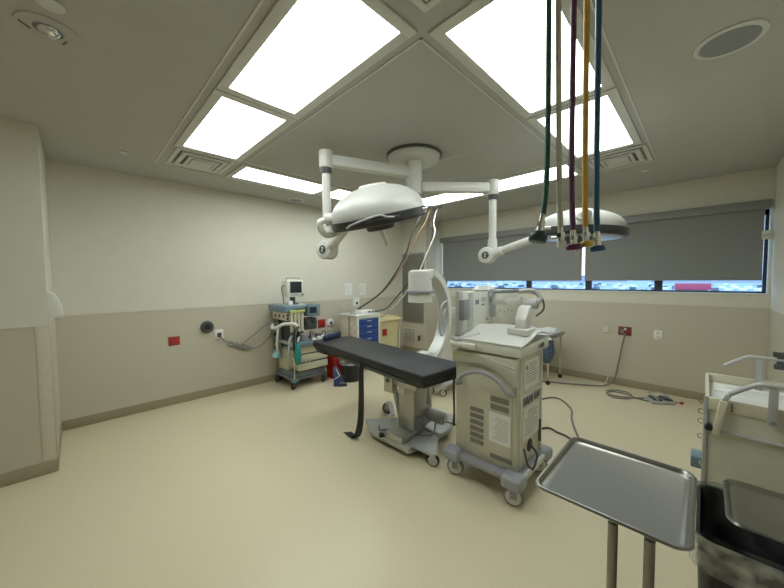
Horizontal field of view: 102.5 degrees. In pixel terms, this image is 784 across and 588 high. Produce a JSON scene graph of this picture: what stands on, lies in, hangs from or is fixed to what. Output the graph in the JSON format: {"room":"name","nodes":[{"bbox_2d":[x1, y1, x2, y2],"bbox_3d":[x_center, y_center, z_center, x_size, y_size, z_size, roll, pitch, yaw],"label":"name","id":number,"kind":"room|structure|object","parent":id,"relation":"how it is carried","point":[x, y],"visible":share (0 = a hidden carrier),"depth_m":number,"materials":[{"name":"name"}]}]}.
{"room":"operating room","nodes":[
{"label":"operating room","id":0,"kind":"room"},
{"bbox_2d":[0,117,52,328],"bbox_3d":[-3.855,0.081,2.521,1.209,2.899,1.522,2,4,45],"label":"wall","id":1,"kind":"structure","parent":0,"point":[25,251],"depth_m":2.53,"materials":[{"name":"beige paint"}]},
{"bbox_2d":[0,325,49,329],"bbox_3d":[-3.418,0.295,2.102,0.012,0.008,1.530,2,4,45],"label":"trim","id":2,"kind":"structure","parent":1,"relation":"attached to","point":[46,325],"depth_m":2.54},
{"bbox_2d":[0,327,53,473],"bbox_3d":[-3.419,0.869,2.128,0.006,1.142,1.522,2,4,45],"label":"wall panel","id":3,"kind":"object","parent":1,"relation":"attached to","point":[20,426],"depth_m":2.54,"materials":[{"name":"paint"}]},
{"bbox_2d":[0,458,58,487],"bbox_3d":[-3.407,1.492,2.158,0.014,0.106,1.536,2,4,45],"label":"baseboard","id":4,"kind":"structure","parent":1,"relation":"attached to","point":[9,478],"depth_m":2.58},
{"bbox_2d":[35,324,57,461],"bbox_3d":[-2.925,0.835,2.663,0.070,1.152,0.085,2,4,45],"label":"trim","id":5,"kind":"structure","parent":1,"relation":"attached to","point":[42,334],"depth_m":2.64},
{"bbox_2d":[50,318,60,448],"bbox_3d":[-3.240,0.827,3.026,1.009,1.142,0.006,2,4,45],"label":"trim","id":6,"kind":"structure","parent":1,"relation":"attached to","point":[53,326],"depth_m":3.03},
{"bbox_2d":[47,291,63,322],"bbox_3d":[-2.929,0.109,2.737,0.125,0.270,0.088,2,4,45],"label":"dispenser","id":7,"kind":"object","parent":1,"relation":"attached to","point":[55,310],"visible":1,"depth_m":2.69,"materials":[{"name":"white plastic"}]},
{"bbox_2d":[58,422,61,462],"bbox_3d":[-3.233,1.450,3.057,1.009,0.106,0.014,2,4,45],"label":"baseboard","id":8,"kind":"structure","parent":1,"relation":"attached to","point":[60,435],"depth_m":3.02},
{"bbox_2d":[45,159,402,314],"bbox_3d":[-1.543,-0.073,5.553,0.200,2.899,6.243,2,4,45],"label":"wall","id":9,"kind":"structure","parent":0,"point":[120,242],"depth_m":4.18,"materials":[{"name":"beige paint"}]},
{"bbox_2d":[168,336,179,345],"bbox_3d":[-2.848,0.616,4.111,0.014,0.115,0.125,2,4,45],"label":"power outlet","id":10,"kind":"object","parent":9,"relation":"attached to","point":[172,341],"visible":1,"depth_m":4.10,"materials":[{"name":"red plastic"}]},
{"bbox_2d":[200,321,213,332],"bbox_3d":[-2.560,0.461,4.366,0.050,0.170,0.170,2,4,45],"label":"port","id":11,"kind":"object","parent":9,"relation":"attached to","point":[207,326],"visible":1,"depth_m":4.35,"materials":[{"name":"grey plastic"}]},
{"bbox_2d":[215,329,223,338],"bbox_3d":[-2.459,0.572,4.482,0.040,0.130,0.110,2,4,45],"label":"power outlet","id":12,"kind":"object","parent":9,"relation":"attached to","point":[219,332],"visible":1,"depth_m":4.47,"materials":[{"name":"plastic"}]},
{"bbox_2d":[55,296,402,421],"bbox_3d":[-1.500,0.704,5.480,0.006,1.142,5.943,2,4,45],"label":"wall panel","id":13,"kind":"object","parent":9,"relation":"attached to","point":[112,361],"depth_m":4.02,"materials":[{"name":"paint"}]},
{"bbox_2d":[62,345,402,430],"bbox_3d":[-1.665,1.336,5.334,0.014,0.106,5.458,2,4,45],"label":"baseboard","id":14,"kind":"structure","parent":9,"relation":"attached to","point":[117,413],"depth_m":4.02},
{"bbox_2d":[63,295,402,315],"bbox_3d":[-1.502,0.129,5.452,0.012,0.008,5.943,2,4,45],"label":"trim","id":15,"kind":"structure","parent":9,"relation":"attached to","point":[402,295],"depth_m":4.24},
{"bbox_2d":[228,341,251,349],"bbox_3d":[-2.267,0.767,4.696,0.016,0.168,0.340,2,4,45],"label":"cable coil","id":16,"kind":"object","parent":9,"relation":"hanging from","point":[229,341],"visible":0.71,"depth_m":4.68,"materials":[{"name":"grey plastic"}]},
{"bbox_2d":[318,319,324,327],"bbox_3d":[-1.267,0.535,5.686,0.030,0.150,0.150,2,4,45],"label":"power outlet","id":17,"kind":"object","parent":9,"relation":"attached to","point":[321,323],"visible":1,"depth_m":5.67,"materials":[{"name":"red plastic"}]},
{"bbox_2d":[327,319,333,330],"bbox_3d":[-1.146,0.565,5.797,0.046,0.202,0.132,2,4,45],"label":"outlet","id":18,"kind":"object","parent":9,"relation":"attached to","point":[330,322],"visible":1,"depth_m":5.78,"materials":[{"name":"plastic"}]},
{"bbox_2d":[345,283,351,294],"bbox_3d":[-0.846,-0.098,6.110,0.004,0.230,0.170,2,4,45],"label":"paper notice","id":19,"kind":"object","parent":9,"relation":"attached to","point":[348,286],"visible":1,"depth_m":6.11,"materials":[{"name":"white paper"}]},
{"bbox_2d":[353,298,359,307],"bbox_3d":[-0.706,0.170,6.242,0.020,0.190,0.160,2,4,45],"label":"power outlet","id":20,"kind":"object","parent":9,"relation":"attached to","point":[356,301],"visible":0.93,"depth_m":6.24,"materials":[{"name":"plastic"}]},
{"bbox_2d":[359,283,365,294],"bbox_3d":[-0.596,-0.101,6.361,0.004,0.230,0.170,2,4,45],"label":"paper notice","id":21,"kind":"object","parent":9,"relation":"attached to","point":[362,286],"visible":1,"depth_m":6.36,"materials":[{"name":"white paper"}]},
{"bbox_2d":[0,368,703,587],"bbox_3d":[-0.100,1.543,3.052,5.861,0.120,7.865,2,4,45],"label":"floor","id":22,"kind":"structure","parent":0,"point":[264,485],"depth_m":2.26,"materials":[{"name":"plastic"}]},
{"bbox_2d":[269,302,327,389],"bbox_3d":[-1.433,0.780,4.939,0.753,1.250,0.832,2,4,45],"label":"machine","id":23,"kind":"object","parent":22,"relation":"on","point":[298,359],"visible":0.96,"depth_m":4.77,"materials":[{"name":"grey plastic"}]},
{"bbox_2d":[220,323,275,348],"bbox_3d":[-2.128,0.629,4.703,0.799,0.388,0.079,-2,3,-34],"label":"power cable","id":24,"kind":"object","parent":23,"relation":"attached to","point":[275,323],"visible":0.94,"depth_m":4.71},
{"bbox_2d":[281,277,303,304],"bbox_3d":[-1.556,-0.051,4.829,0.202,0.422,0.338,2,4,45],"label":"patient monitor","id":25,"kind":"object","parent":23,"relation":"on","point":[292,289],"visible":0.93,"depth_m":4.77,"materials":[{"name":"grey plastic"}]},
{"bbox_2d":[309,330,319,339],"bbox_3d":[-1.198,0.636,4.889,0.089,0.140,0.193,1,3,35],"label":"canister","id":26,"kind":"object","parent":23,"relation":"on","point":[313,335],"depth_m":4.82,"materials":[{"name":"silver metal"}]},
{"bbox_2d":[312,335,323,339],"bbox_3d":[-1.139,0.678,4.888,0.050,0.055,0.240,2,4,45],"label":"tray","id":27,"kind":"object","parent":23,"relation":"on","point":[313,336],"depth_m":4.88,"materials":[{"name":"plastic"}]},
{"bbox_2d":[327,355,341,378],"bbox_3d":[-0.929,1.064,5.278,0.300,0.645,0.300,2,4,45],"label":"bin","id":28,"kind":"object","parent":22,"relation":"on","point":[332,361],"visible":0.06,"depth_m":5.17,"materials":[{"name":"red plastic"}]},
{"bbox_2d":[333,366,346,386],"bbox_3d":[-0.798,1.266,4.850,0.207,0.271,0.201,-1,3,-11],"label":"drape","id":29,"kind":"object","parent":22,"relation":"on","point":[338,379],"visible":1,"depth_m":4.79,"materials":[{"name":"fabric"}]},
{"bbox_2d":[339,360,358,382],"bbox_3d":[-0.664,1.216,5.096,0.358,0.355,0.359,2,4,45],"label":"waste bin","id":30,"kind":"object","parent":22,"relation":"on","point":[350,372],"visible":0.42,"depth_m":4.96,"materials":[{"name":"black plastic"}]},
{"bbox_2d":[339,306,380,342],"bbox_3d":[-0.580,0.797,5.750,0.514,1.131,0.580,2,4,45],"label":"cart","id":31,"kind":"object","parent":22,"relation":"on","point":[363,326],"visible":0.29,"depth_m":5.56,"materials":[{"name":"beige plastic"}]},
{"bbox_2d":[357,309,374,313],"bbox_3d":[-0.482,0.319,5.736,0.166,0.063,0.305,2,4,45],"label":"box","id":32,"kind":"object","parent":31,"relation":"on","point":[364,311],"visible":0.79,"depth_m":5.66,"materials":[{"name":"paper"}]},
{"bbox_2d":[313,336,455,466],"bbox_3d":[-0.029,1.027,3.510,1.969,0.868,1.095,2,4,45],"label":"table","id":33,"kind":"object","parent":22,"relation":"on","point":[419,426],"visible":0.84,"depth_m":3.05,"materials":[{"name":"leather"}]},
{"bbox_2d":[323,331,340,340],"bbox_3d":[-0.767,0.543,4.044,0.061,0.093,0.360,1,3,23],"label":"pad","id":34,"kind":"object","parent":33,"relation":"on","point":[336,334],"visible":0.88,"depth_m":4.00,"materials":[{"name":"blue fabric"}]},
{"bbox_2d":[344,364,363,436],"bbox_3d":[-0.394,1.074,3.206,0.074,0.792,0.328,-2,3,-36],"label":"strap","id":35,"kind":"object","parent":33,"relation":"hanging from","point":[360,420],"visible":1,"depth_m":3.10,"materials":[{"name":"black fabric"}]},
{"bbox_2d":[453,375,454,425],"bbox_3d":[0.532,0.915,2.697,0.008,0.440,0.030,2,3,39],"label":"strap","id":36,"kind":"object","parent":33,"relation":"hanging from","point":[454,375],"visible":1,"depth_m":2.69,"materials":[{"name":"black fabric"}]},
{"bbox_2d":[380,314,401,347],"bbox_3d":[-0.198,0.875,6.305,0.517,0.880,0.620,2,4,45],"label":"cart","id":37,"kind":"object","parent":22,"relation":"on","point":[388,323],"visible":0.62,"depth_m":6.18,"materials":[{"name":"yellow plastic"}]},
{"bbox_2d":[405,269,456,396],"bbox_3d":[0.722,0.524,4.628,0.486,1.761,1.430,2,3,39],"label":"x-ray arm","id":38,"kind":"object","parent":22,"relation":"on","point":[420,282],"visible":0.56,"depth_m":4.49},
{"bbox_2d":[443,288,578,506],"bbox_3d":[1.561,0.697,3.152,1.007,1.539,2.430,2,4,45],"label":"equipment cart","id":39,"kind":"object","parent":22,"relation":"on","point":[499,363],"visible":0.98,"depth_m":2.44,"materials":[{"name":"beige plastic"}]},
{"bbox_2d":[464,290,490,331],"bbox_3d":[0.767,0.147,2.818,0.060,0.350,0.410,2,4,45],"label":"monitor","id":40,"kind":"object","parent":39,"relation":"on","point":[480,301],"depth_m":2.77,"materials":[{"name":"grey plastic"}]},
{"bbox_2d":[469,285,496,290],"bbox_3d":[0.841,-0.062,2.885,0.071,0.055,0.411,2,4,45],"label":"folded towel","id":41,"kind":"object","parent":39,"relation":"on","point":[477,287],"visible":0.96,"depth_m":2.83,"materials":[{"name":"white fabric"}]},
{"bbox_2d":[491,289,517,323],"bbox_3d":[1.097,0.129,3.105,0.410,0.345,0.060,-2,3,-34],"label":"monitor","id":42,"kind":"object","parent":39,"relation":"on","point":[504,314],"depth_m":3.08,"materials":[{"name":"grey plastic"}]},
{"bbox_2d":[545,331,564,384],"bbox_3d":[2.309,0.987,5.182,0.820,0.764,0.560,2,4,45],"label":"table","id":43,"kind":"object","parent":22,"relation":"on","point":[547,382],"visible":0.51,"depth_m":4.99,"materials":[{"name":"metal"}]},
{"bbox_2d":[530,326,563,339],"bbox_3d":[2.275,0.599,5.189,0.870,0.139,0.610,2,4,45],"label":"drape","id":44,"kind":"object","parent":43,"relation":"on","point":[550,330],"visible":0.38,"depth_m":5.01,"materials":[{"name":"white fabric"}]},
{"bbox_2d":[543,339,554,362],"bbox_3d":[2.378,0.844,4.814,0.199,0.405,0.265,2,4,45],"label":"bundle","id":45,"kind":"object","parent":43,"relation":"hanging from","point":[548,352],"visible":0.59,"depth_m":4.73,"materials":[{"name":"blue fabric"}]},
{"bbox_2d":[542,333,625,385],"bbox_3d":[2.756,0.986,4.798,1.443,0.807,0.094,0,3,10],"label":"extension cord","id":46,"kind":"object","parent":22,"relation":"on","point":[612,380],"visible":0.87,"depth_m":4.72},
{"bbox_2d":[535,437,696,587],"bbox_3d":[0.856,1.121,1.155,0.495,0.883,0.499,2,4,45],"label":"stand","id":47,"kind":"object","parent":22,"relation":"on","point":[655,500],"visible":1,"depth_m":1.10,"materials":[{"name":"metal"}]},
{"bbox_2d":[606,389,648,401],"bbox_3d":[3.205,1.385,4.331,0.439,0.034,0.344,1,3,19],"label":"cable coil","id":48,"kind":"object","parent":22,"relation":"on","point":[610,390],"visible":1,"depth_m":4.28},
{"bbox_2d":[646,391,683,404],"bbox_3d":[3.551,1.361,4.122,0.390,0.100,0.237,0,3,5],"label":"foot pedal","id":49,"kind":"object","parent":22,"relation":"on","point":[666,400],"visible":1,"depth_m":4.07,"materials":[{"name":"grey plastic"}]},
{"bbox_2d":[690,352,783,493],"bbox_3d":[2.100,0.942,1.808,0.542,1.165,0.668,2,4,45],"label":"cart","id":50,"kind":"object","parent":22,"relation":"on","point":[742,437],"visible":0.63,"depth_m":1.67,"materials":[{"name":"beige plastic"}]},
{"bbox_2d":[709,381,783,409],"bbox_3d":[2.125,0.618,1.789,0.458,0.009,0.595,2,4,45],"label":"tray","id":51,"kind":"object","parent":50,"relation":"on","point":[757,396],"depth_m":1.91,"materials":[{"name":"white plastic"}]},
{"bbox_2d":[695,480,783,587],"bbox_3d":[1.343,1.201,1.176,0.347,0.716,0.481,2,4,45],"label":"waste bin","id":52,"kind":"object","parent":22,"relation":"on","point":[729,555],"visible":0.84,"depth_m":1.24,"materials":[{"name":"black plastic"}]},
{"bbox_2d":[723,479,783,543],"bbox_3d":[1.434,1.170,1.054,0.464,0.788,0.390,2,4,45],"label":"tray","id":53,"kind":"object","parent":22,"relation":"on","point":[752,508],"visible":1,"depth_m":1.15,"materials":[{"name":"metal"}]},
{"bbox_2d":[0,0,783,222],"bbox_3d":[-0.120,-1.488,2.914,5.861,0.150,7.865,2,4,45],"label":"ceiling","id":54,"kind":"structure","parent":0,"point":[139,66],"depth_m":2.22,"materials":[{"name":"paint"}]},
{"bbox_2d":[12,10,81,48],"bbox_3d":[-1.744,-1.319,1.600,0.240,0.044,0.240,2,4,45],"label":"recessed light","id":55,"kind":"object","parent":54,"relation":"attached to","point":[49,30],"visible":1,"depth_m":1.57,"materials":[{"name":"paint"}]},
{"bbox_2d":[35,0,65,13],"bbox_3d":[-1.570,-1.331,1.444,0.100,0.014,0.100,2,4,45],"label":"sprinkler cover","id":56,"kind":"object","parent":54,"relation":"attached to","point":[54,6],"visible":1,"depth_m":1.45,"materials":[{"name":"grey plastic"}]},
{"bbox_2d":[166,147,235,173],"bbox_3d":[-2.045,-1.403,3.365,0.530,0.040,0.530,2,4,45],"label":"ceiling vent","id":57,"kind":"object","parent":54,"relation":"in","point":[180,156],"visible":0.99,"depth_m":3.31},
{"bbox_2d":[174,87,296,161],"bbox_3d":[-1.401,-1.389,2.723,1.240,0.014,0.589,2,4,45],"label":"recessed light","id":58,"kind":"object","parent":54,"relation":"in","point":[228,126],"visible":0.98,"depth_m":2.61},
{"bbox_2d":[184,97,284,158],"bbox_3d":[-1.401,-1.392,2.723,1.116,0.005,0.465,2,4,45],"label":"diffuser","id":59,"kind":"object","parent":58,"relation":"attached to","point":[230,128],"depth_m":2.65,"materials":[{"name":"plastic"}]},
{"bbox_2d":[225,163,336,195],"bbox_3d":[-1.393,-1.450,4.067,0.574,0.014,1.235,2,4,45],"label":"recessed light","id":60,"kind":"object","parent":54,"relation":"in","point":[245,172],"visible":0.92,"depth_m":3.97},
{"bbox_2d":[234,167,321,192],"bbox_3d":[-1.393,-1.453,4.067,0.450,0.005,1.111,2,4,45],"label":"diffuser","id":61,"kind":"object","parent":60,"relation":"attached to","point":[245,173],"depth_m":4.01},
{"bbox_2d":[216,0,416,119],"bbox_3d":[-0.515,-1.354,1.841,1.235,0.014,0.589,2,4,45],"label":"recessed light","id":62,"kind":"object","parent":54,"relation":"in","point":[303,52],"visible":1,"depth_m":1.74,"materials":[{"name":"plastic"}]},
{"bbox_2d":[316,187,352,200],"bbox_3d":[-0.513,-1.496,4.950,0.574,0.014,1.224,2,4,45],"label":"recessed light","id":63,"kind":"object","parent":54,"relation":"in","point":[338,193],"visible":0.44,"depth_m":4.63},
{"bbox_2d":[331,190,350,198],"bbox_3d":[-0.513,-1.499,4.950,0.450,0.005,1.100,2,4,45],"label":"diffuser","id":64,"kind":"object","parent":63,"relation":"attached to","point":[335,194],"depth_m":4.64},
{"bbox_2d":[154,0,656,205],"bbox_3d":[0.161,-1.433,3.396,3.830,0.006,3.860,2,4,45],"label":"trim","id":65,"kind":"structure","parent":54,"relation":"attached to","point":[260,2],"depth_m":2.17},
{"bbox_2d":[410,0,441,13],"bbox_3d":[0.155,-1.317,1.168,0.470,0.040,0.470,2,4,45],"label":"ceiling vent","id":66,"kind":"object","parent":54,"relation":"in","point":[424,6],"visible":1,"depth_m":1.45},
{"bbox_2d":[427,205,441,210],"bbox_3d":[0.714,-1.521,5.502,0.382,0.029,0.398,2,4,45],"label":"outlet plate","id":67,"kind":"object","parent":54,"relation":"attached to","point":[432,207],"visible":0.56,"depth_m":5.47,"materials":[{"name":"grey plastic"}]},
{"bbox_2d":[357,216,420,309],"bbox_3d":[-0.047,-0.587,5.593,1.299,1.851,0.180,0,3,9],"label":"hanging cord","id":68,"kind":"object","parent":67,"relation":"hanging from","point":[420,216],"visible":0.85,"depth_m":5.51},
{"bbox_2d":[359,208,430,309],"bbox_3d":[0.030,-0.595,5.596,1.312,1.828,0.178,0,3,8],"label":"hanging cord","id":69,"kind":"object","parent":67,"relation":"hanging from","point":[429,208],"visible":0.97,"depth_m":5.49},
{"bbox_2d":[375,209,434,311],"bbox_3d":[0.186,-0.584,5.601,1.165,1.855,0.278,0,3,8],"label":"hanging cord","id":70,"kind":"object","parent":67,"relation":"hanging from","point":[434,209],"visible":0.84,"depth_m":5.55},
{"bbox_2d":[380,208,437,317],"bbox_3d":[0.229,-0.518,5.643,1.154,1.990,0.338,1,3,24],"label":"hanging cord","id":71,"kind":"object","parent":67,"relation":"hanging from","point":[436,208],"visible":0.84,"depth_m":5.43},
{"bbox_2d":[421,193,486,205],"bbox_3d":[0.826,-1.504,4.948,1.234,0.014,0.594,2,4,45],"label":"recessed light","id":72,"kind":"object","parent":54,"relation":"in","point":[437,199],"visible":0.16,"depth_m":4.94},
{"bbox_2d":[424,152,493,178],"bbox_3d":[0.741,-1.446,3.595,0.600,0.006,0.600,2,4,45],"label":"access panel","id":73,"kind":"object","parent":54,"relation":"attached to","point":[465,152],"visible":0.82,"depth_m":3.57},
{"bbox_2d":[316,143,628,263],"bbox_3d":[0.670,-0.860,2.946,2.708,1.115,1.361,-1,3,-12],"label":"light","id":74,"kind":"object","parent":54,"relation":"attached to","point":[378,206],"visible":0.92,"depth_m":2.80,"materials":[{"name":"white metal"}]},
{"bbox_2d":[498,167,543,192],"bbox_3d":[1.653,-1.471,4.096,0.830,0.014,0.631,2,4,45],"label":"recessed light","id":75,"kind":"object","parent":54,"relation":"in","point":[523,179],"depth_m":4.07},
{"bbox_2d":[499,165,575,190],"bbox_3d":[1.712,-1.474,4.067,1.110,0.005,0.470,2,4,45],"label":"diffuser","id":76,"kind":"object","parent":75,"relation":"attached to","point":[533,178],"depth_m":4.03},
{"bbox_2d":[429,0,614,118],"bbox_3d":[0.833,-1.363,1.851,0.591,0.014,1.235,2,4,45],"label":"recessed light","id":77,"kind":"object","parent":54,"relation":"in","point":[501,42],"visible":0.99,"depth_m":1.74,"materials":[{"name":"plastic"}]},
{"bbox_2d":[526,112,544,135],"bbox_3d":[1.254,-1.400,2.588,0.143,0.014,0.407,2,4,45],"label":"recessed light","id":78,"kind":"object","parent":54,"relation":"in","point":[538,121],"depth_m":2.55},
{"bbox_2d":[549,165,555,181],"bbox_3d":[1.941,-1.460,3.808,0.251,0.014,0.628,2,4,45],"label":"recessed light","id":79,"kind":"object","parent":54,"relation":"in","point":[552,177],"depth_m":3.81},
{"bbox_2d":[551,108,555,145],"bbox_3d":[1.386,-1.404,2.665,0.220,0.014,0.702,2,4,45],"label":"recessed light","id":80,"kind":"object","parent":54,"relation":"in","point":[553,112],"depth_m":2.63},
{"bbox_2d":[562,161,568,178],"bbox_3d":[2.047,-1.456,3.704,0.232,0.014,0.621,2,4,45],"label":"recessed light","id":81,"kind":"object","parent":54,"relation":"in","point":[565,166],"depth_m":3.71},
{"bbox_2d":[562,104,568,156],"bbox_3d":[1.553,-1.410,2.773,0.305,0.014,1.090,2,4,45],"label":"recessed light","id":82,"kind":"object","parent":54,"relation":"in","point":[565,108],"depth_m":2.69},
{"bbox_2d":[575,166,581,176],"bbox_3d":[2.183,-1.458,3.730,0.110,0.014,0.400,2,4,45],"label":"recessed light","id":83,"kind":"object","parent":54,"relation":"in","point":[578,172],"depth_m":3.76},
{"bbox_2d":[588,95,593,156],"bbox_3d":[1.715,-1.409,2.718,0.312,0.014,1.239,2,4,45],"label":"recessed light","id":84,"kind":"object","parent":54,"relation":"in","point":[591,98],"depth_m":2.67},
{"bbox_2d":[539,96,631,156],"bbox_3d":[1.714,-1.413,2.734,0.467,0.005,1.100,2,4,45],"label":"diffuser","id":85,"kind":"object","parent":84,"relation":"attached to","point":[615,133],"depth_m":2.67,"materials":[{"name":"plastic"}]},
{"bbox_2d":[588,144,652,170],"bbox_3d":[2.417,-1.432,3.366,0.530,0.040,0.530,2,4,45],"label":"ceiling vent","id":86,"kind":"object","parent":54,"relation":"in","point":[640,153],"visible":0.8,"depth_m":3.28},
{"bbox_2d":[600,86,641,153],"bbox_3d":[1.798,-1.405,2.633,0.337,0.014,1.244,2,4,45],"label":"recessed light","id":87,"kind":"object","parent":54,"relation":"in","point":[618,130],"depth_m":2.61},
{"bbox_2d":[693,19,769,59],"bbox_3d":[1.823,-1.364,1.701,0.286,0.010,0.286,2,4,45],"label":"ceiling speaker","id":88,"kind":"object","parent":54,"relation":"attached to","point":[731,39],"visible":1,"depth_m":1.68,"materials":[{"name":"grey plastic"}]},
{"bbox_2d":[699,25,762,56],"bbox_3d":[1.823,-1.365,1.701,0.236,0.008,0.236,2,4,45],"label":"grille","id":89,"kind":"object","parent":88,"relation":"attached to","point":[731,40],"depth_m":1.69,"materials":[{"name":"grey plastic"}]},
{"bbox_3d":[0.608,-1.322,1.035,0.270,0.020,0.270,2,4,45],"label":"plate","id":90,"kind":"object","parent":54,"relation":"attached to","visible":0},
{"bbox_2d":[528,0,551,243],"bbox_3d":[0.500,-0.748,1.029,0.096,1.162,0.058,-2,3,-24],"label":"gas hose","id":91,"kind":"object","parent":90,"relation":"hanging from","point":[538,236],"visible":1,"depth_m":1.05,"materials":[{"name":"green rubber"}]},
{"bbox_2d":[550,0,566,247],"bbox_3d":[0.558,-0.743,1.037,0.052,1.175,0.057,1,3,22],"label":"gas hose","id":92,"kind":"object","parent":90,"relation":"hanging from","point":[560,237],"visible":1,"depth_m":1.04,"materials":[{"name":"white rubber"}]},
{"bbox_2d":[566,0,582,250],"bbox_3d":[0.607,-0.738,1.031,0.058,1.186,0.063,2,4,45],"label":"gas hose","id":93,"kind":"object","parent":90,"relation":"hanging from","point":[574,245],"visible":1,"depth_m":1.04,"materials":[{"name":"purple rubber"}]},
{"bbox_2d":[580,0,593,246],"bbox_3d":[0.644,-0.743,1.036,0.040,1.175,0.064,-1,3,-13],"label":"gas hose","id":94,"kind":"object","parent":90,"relation":"hanging from","point":[586,242],"visible":0.94,"depth_m":1.04,"materials":[{"name":"yellow rubber"}]},
{"bbox_2d":[590,0,605,251],"bbox_3d":[0.690,-0.736,1.034,0.046,1.190,0.066,1,3,29],"label":"gas hose","id":95,"kind":"object","parent":90,"relation":"hanging from","point":[597,238],"visible":1,"depth_m":1.04,"materials":[{"name":"teal rubber"}]},
{"bbox_2d":[402,219,438,295],"bbox_3d":[0.657,-0.159,7.140,0.676,2.899,0.485,2,4,45],"label":"wall","id":96,"kind":"structure","parent":0,"point":[423,240],"depth_m":6.88,"materials":[{"name":"beige paint"}]},
{"bbox_2d":[402,252,423,343],"bbox_3d":[0.465,0.104,6.981,0.630,2.010,0.020,2,4,45],"label":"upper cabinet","id":97,"kind":"object","parent":96,"relation":"attached to","point":[412,312],"visible":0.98,"depth_m":7.01,"materials":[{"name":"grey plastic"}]},
{"bbox_2d":[404,327,415,343],"bbox_3d":[0.406,0.930,7.088,0.370,0.350,0.012,2,4,45],"label":"vent grille","id":98,"kind":"object","parent":97,"relation":"attached to","point":[409,333],"depth_m":7.08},
{"bbox_2d":[403,303,425,349],"bbox_3d":[0.491,0.621,7.000,0.682,1.142,0.006,2,4,45],"label":"trim","id":99,"kind":"structure","parent":96,"relation":"attached to","point":[420,328],"depth_m":6.90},
{"bbox_2d":[426,296,437,349],"bbox_3d":[0.904,0.622,6.935,0.006,1.142,0.485,2,4,45],"label":"trim","id":100,"kind":"structure","parent":96,"relation":"attached to","point":[431,308],"depth_m":6.89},
{"bbox_2d":[439,166,776,307],"bbox_3d":[2.595,-0.106,5.696,5.461,2.899,0.200,2,4,45],"label":"wall","id":101,"kind":"structure","parent":0,"point":[760,184],"depth_m":4.35,"materials":[{"name":"beige paint"}]},
{"bbox_2d":[403,345,704,400],"bbox_3d":[2.357,1.302,5.512,5.461,0.106,0.499,2,4,45],"label":"baseboard","id":102,"kind":"structure","parent":101,"relation":"attached to","point":[602,378],"depth_m":4.70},
{"bbox_2d":[448,288,766,294],"bbox_3d":[2.812,-0.059,5.409,4.687,0.020,0.122,2,4,45],"label":"trim","id":103,"kind":"structure","parent":101,"relation":"attached to","point":[448,288],"depth_m":4.45,"materials":[{"name":"beige paint"}]},
{"bbox_2d":[446,209,769,292],"bbox_3d":[2.870,-0.577,5.446,4.687,1.010,0.050,2,4,45],"label":"window","id":104,"kind":"structure","parent":101,"relation":"in","point":[658,285],"depth_m":4.31,"materials":[{"name":"black metal"}]},
{"bbox_2d":[440,227,581,280],"bbox_3d":[2.070,-0.721,5.991,2.775,0.941,0.074,2,4,45],"label":"roller blind","id":105,"kind":"object","parent":104,"relation":"attached to","point":[461,262],"visible":0.76,"depth_m":5.86,"materials":[{"name":"grey fabric"}]},
{"bbox_2d":[585,199,771,280],"bbox_3d":[3.730,-0.656,4.340,1.910,0.941,0.074,2,4,45],"label":"roller blind","id":106,"kind":"object","parent":104,"relation":"attached to","point":[717,242],"visible":0.85,"depth_m":4.16,"materials":[{"name":"grey fabric"}]},
{"bbox_2d":[761,230,772,239],"bbox_3d":[4.384,-0.692,3.676,0.080,0.100,0.066,2,4,45],"label":"controller","id":107,"kind":"object","parent":106,"relation":"attached to","point":[767,234],"visible":1,"depth_m":3.66,"materials":[{"name":"beige plastic"}]},
{"bbox_2d":[450,296,768,392],"bbox_3d":[2.766,0.679,5.420,4.785,1.142,0.006,2,4,45],"label":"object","id":108,"kind":"structure","parent":101,"relation":"attached to","point":[696,341],"depth_m":4.43,"materials":[{"name":"paint"}]},
{"bbox_2d":[618,326,631,335],"bbox_3d":[3.465,0.555,4.683,0.160,0.130,0.045,2,4,45],"label":"power outlet","id":109,"kind":"object","parent":101,"relation":"attached to","point":[621,330],"visible":0.98,"depth_m":4.68,"materials":[{"name":"red plastic"}]},
{"bbox_2d":[654,330,661,339],"bbox_3d":[3.745,0.579,4.427,0.090,0.130,0.014,2,4,45],"label":"power outlet","id":110,"kind":"object","parent":101,"relation":"attached to","point":[657,334],"visible":1,"depth_m":4.42,"materials":[{"name":"plastic"}]},
{"bbox_2d":[557,300,769,308],"bbox_3d":[2.760,0.104,5.391,4.785,0.008,0.012,2,4,45],"label":"trim","id":111,"kind":"structure","parent":101,"relation":"attached to","point":[557,300],"depth_m":4.32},
{"bbox_2d":[770,156,783,314],"bbox_3d":[1.896,0.113,0.988,0.200,2.899,7.865,2,4,45],"label":"wall","id":112,"kind":"structure","parent":0,"point":[777,281],"depth_m":3.40,"materials":[{"name":"beige paint"}]},
{"bbox_2d":[766,309,783,382],"bbox_3d":[1.828,0.882,1.096,0.006,1.142,7.465,2,4,45],"label":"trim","id":113,"kind":"structure","parent":112,"relation":"attached to","point":[776,320],"depth_m":3.36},
{"label":"outside","id":114,"kind":"structure","parent":0,"visible":0},
{"bbox_2d":[447,281,761,290],"bbox_3d":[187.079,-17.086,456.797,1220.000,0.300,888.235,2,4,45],"label":"ground","id":115,"kind":"structure","parent":114,"point":[639,284],"depth_m":249.69,"materials":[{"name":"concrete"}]},
{"bbox_2d":[522,276,626,281],"bbox_3d":[243.054,-20.532,427.818,121.200,8.500,31.200,2,4,45],"label":"commercial building","id":116,"kind":"structure","parent":115,"relation":"on","point":[583,277],"depth_m":405.49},
{"bbox_2d":[674,283,711,290],"bbox_3d":[97.810,-1.982,102.327,8.600,3.000,3.000,2,4,45],"label":"trailer","id":117,"kind":"object","parent":115,"relation":"on","point":[678,286],"visible":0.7,"depth_m":101.06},
{"bbox_2d":[651,280,761,282],"bbox_3d":[314.033,-14.697,300.822,101.200,7.500,31.200,2,4,45],"label":"commercial building","id":118,"kind":"structure","parent":115,"relation":"on","point":[697,281],"depth_m":291.78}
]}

